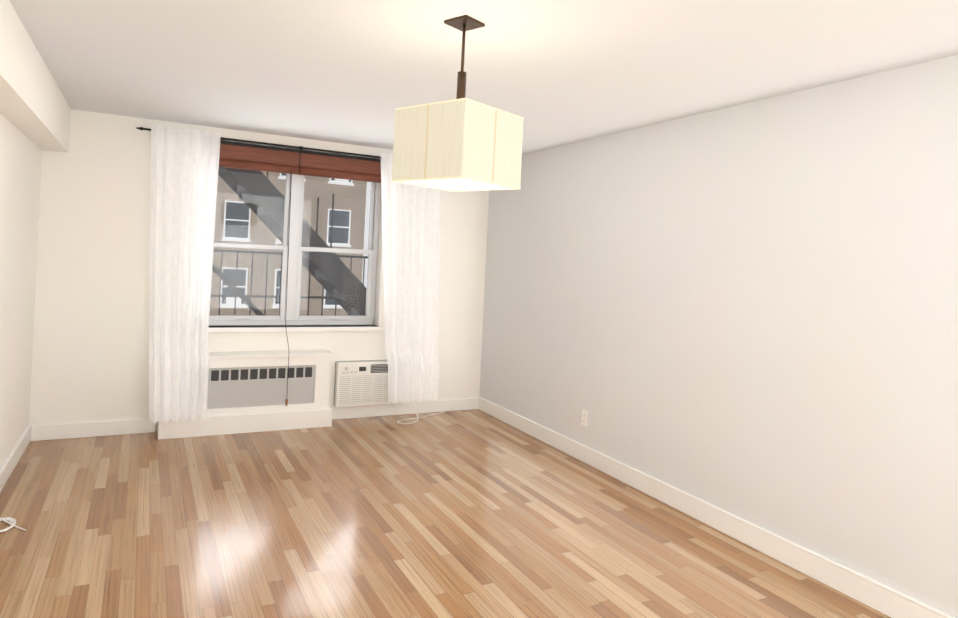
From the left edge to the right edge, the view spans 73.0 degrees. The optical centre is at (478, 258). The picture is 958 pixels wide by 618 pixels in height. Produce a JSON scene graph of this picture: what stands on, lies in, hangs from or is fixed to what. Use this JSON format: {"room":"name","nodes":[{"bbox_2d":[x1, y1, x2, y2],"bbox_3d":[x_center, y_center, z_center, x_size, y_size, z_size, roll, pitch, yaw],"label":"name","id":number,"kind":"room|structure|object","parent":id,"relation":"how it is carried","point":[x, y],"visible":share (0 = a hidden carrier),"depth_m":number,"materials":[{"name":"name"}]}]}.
{"room":"empty living room","nodes":[
{"label":"empty living room","id":0,"kind":"room"},
{"bbox_2d":[0,114,41,468],"bbox_3d":[-1.901,0.183,1.776,0.300,2.500,7.300,3,0,-27],"label":"wall","id":1,"kind":"structure","parent":0,"point":[20,164],"depth_m":4.11,"materials":[{"name":"paint"}]},
{"bbox_2d":[0,424,35,491],"bbox_3d":[-1.817,1.375,1.851,0.020,0.127,6.700,3,0,-27],"label":"baseboard","id":2,"kind":"structure","parent":1,"relation":"attached to","point":[29,434],"depth_m":4.29,"materials":[{"name":"white wood"}]},
{"bbox_2d":[29,109,488,431],"bbox_3d":[-1.690,0.188,5.822,3.780,2.500,0.300,3,0,-27],"label":"wall","id":3,"kind":"structure","parent":0,"point":[90,356],"depth_m":5.07,"materials":[{"name":"paint"}]},
{"bbox_2d":[32,418,155,440],"bbox_3d":[-2.963,1.315,5.019,0.820,0.127,0.016,3,0,-27],"label":"baseboard","id":4,"kind":"structure","parent":3,"relation":"attached to","point":[130,426],"depth_m":5.00,"materials":[{"name":"white wood"}]},
{"bbox_2d":[136,127,380,157],"bbox_3d":[-1.430,-0.951,5.686,2.800,0.060,0.123,3,0,-27],"label":"curtain rod","id":5,"kind":"object","parent":3,"relation":"attached to","point":[300,147],"visible":0.48,"depth_m":5.55,"materials":[{"name":"black metal"}]},
{"bbox_2d":[149,125,220,423],"bbox_3d":[-2.321,0.106,5.039,0.506,2.265,0.320,3,0,-27],"label":"curtain","id":6,"kind":"object","parent":5,"relation":"hanging from","point":[184,176],"visible":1,"depth_m":5.10,"materials":[{"name":"white fabric"}]},
{"bbox_2d":[380,152,441,403],"bbox_3d":[-0.651,0.186,5.978,0.640,2.265,0.179,3,0,-27],"label":"curtain","id":7,"kind":"object","parent":5,"relation":"hanging from","point":[411,224],"visible":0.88,"depth_m":6.01,"materials":[{"name":"white fabric"}]},
{"bbox_2d":[210,167,367,315],"bbox_3d":[-1.504,-0.510,6.647,5.526,4.090,0.970,3,0,-27],"label":"fire escape","id":8,"kind":"object","parent":3,"relation":"attached to","point":[232,174],"depth_m":6.47,"materials":[{"name":"black metal"}]},
{"bbox_2d":[209,158,380,325],"bbox_3d":[-1.680,-0.187,5.838,1.580,1.570,0.102,3,0,-27],"label":"window","id":9,"kind":"structure","parent":3,"relation":"in","point":[292,264],"depth_m":5.81,"materials":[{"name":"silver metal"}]},
{"bbox_2d":[210,168,370,315],"bbox_3d":[-1.683,-0.187,5.844,1.480,1.470,0.004,3,0,-27],"label":"window panel","id":10,"kind":"object","parent":9,"relation":"in","point":[280,243],"visible":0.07,"depth_m":5.79,"materials":[{"name":"clear glass"}]},
{"bbox_2d":[219,140,380,405],"bbox_3d":[-1.575,0.141,5.604,1.540,2.195,0.324,3,0,-27],"label":"window blind","id":11,"kind":"object","parent":9,"relation":"attached to","point":[239,155],"visible":0.79,"depth_m":5.68,"materials":[{"name":"brown wood"}]},
{"bbox_2d":[208,325,383,332],"bbox_3d":[-1.665,0.620,5.733,1.680,0.040,0.160,3,0,-27],"label":"window sill","id":12,"kind":"structure","parent":3,"relation":"attached to","point":[279,328],"depth_m":5.69,"materials":[{"name":"white wood"}]},
{"bbox_2d":[334,360,401,406],"bbox_3d":[-1.060,1.144,6.106,0.656,0.396,0.375,3,0,-27],"label":"air conditioner unit","id":13,"kind":"object","parent":3,"relation":"in","point":[361,383],"visible":0.73,"depth_m":5.90,"materials":[{"name":"white plastic"}]},
{"bbox_2d":[332,398,475,419],"bbox_3d":[-0.679,1.425,6.196,1.475,0.127,0.016,3,0,-27],"label":"baseboard","id":14,"kind":"structure","parent":3,"relation":"attached to","point":[465,403],"depth_m":6.17,"materials":[{"name":"white wood"}]},
{"bbox_2d":[0,409,890,617],"bbox_3d":[-0.153,1.579,2.712,4.380,0.120,7.300,3,0,-27],"label":"floor","id":15,"kind":"structure","parent":0,"point":[475,513],"depth_m":3.49,"materials":[{"name":"brown wood"}]},
{"bbox_2d":[0,517,26,531],"bbox_3d":[-2.549,1.394,3.510,0.224,0.010,0.482,3,0,-27],"label":"cable","id":16,"kind":"object","parent":15,"relation":"on","point":[7,519],"visible":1,"depth_m":3.41,"materials":[{"name":"white plastic"}]},
{"bbox_2d":[158,350,332,439],"bbox_3d":[-1.921,1.111,5.425,1.355,0.635,0.233,3,0,-27],"label":"radiator cover","id":17,"kind":"object","parent":15,"relation":"on","point":[248,392],"visible":0.81,"depth_m":5.39,"materials":[{"name":"white"}]},
{"bbox_2d":[397,403,455,423],"bbox_3d":[-0.464,1.347,6.095,0.699,0.300,0.338,3,0,-27],"label":"cord","id":18,"kind":"object","parent":15,"relation":"on","point":[420,417],"visible":0.96,"depth_m":6.07,"materials":[{"name":"white plastic"}]},
{"bbox_2d":[9,0,957,154],"bbox_3d":[-0.025,-1.053,2.708,4.380,0.150,7.300,3,0,-27],"label":"ceiling","id":19,"kind":"structure","parent":0,"point":[554,73],"depth_m":3.13,"materials":[{"name":"paint"}]},
{"bbox_2d":[0,0,70,152],"bbox_3d":[-1.640,-0.891,1.882,0.170,0.330,6.700,3,0,-27],"label":"soffit","id":20,"kind":"structure","parent":19,"relation":"attached to","point":[35,108],"depth_m":3.34,"materials":[{"name":"paint"}]},
{"bbox_2d":[392,15,523,191],"bbox_3d":[-0.076,-0.641,2.681,0.381,0.678,0.381,3,0,39],"label":"pendant lamp","id":21,"kind":"object","parent":19,"relation":"hanging from","point":[460,142],"visible":1,"depth_m":2.56,"materials":[{"name":"beige fabric"}]},
{"bbox_2d":[479,55,957,617],"bbox_3d":[1.722,0.357,3.644,0.300,2.500,7.300,3,0,-27],"label":"wall","id":22,"kind":"structure","parent":0,"point":[747,311],"depth_m":3.56,"materials":[{"name":"paint"}]},
{"bbox_2d":[581,409,587,425],"bbox_3d":[0.813,1.227,4.988,0.009,0.116,0.072,3,0,-27],"label":"electrical outlet plate","id":23,"kind":"object","parent":22,"relation":"attached to","point":[584,421],"visible":1,"depth_m":4.98,"materials":[{"name":"white plastic"}]},
{"bbox_2d":[476,396,954,617],"bbox_3d":[1.522,1.535,3.572,0.020,0.127,6.700,3,0,-27],"label":"baseboard","id":24,"kind":"structure","parent":22,"relation":"attached to","point":[877,596],"depth_m":3.63,"materials":[{"name":"white wood"}]},
{"label":"outside","id":25,"kind":"structure","parent":0,"visible":0},
{"bbox_2d":[209,171,370,315],"bbox_3d":[-7.798,0.106,31.163,65.000,42.000,9.550,3,0,-27],"label":"building","id":26,"kind":"structure","parent":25,"point":[247,236],"depth_m":29.12,"materials":[{"name":"brick"}]}
]}

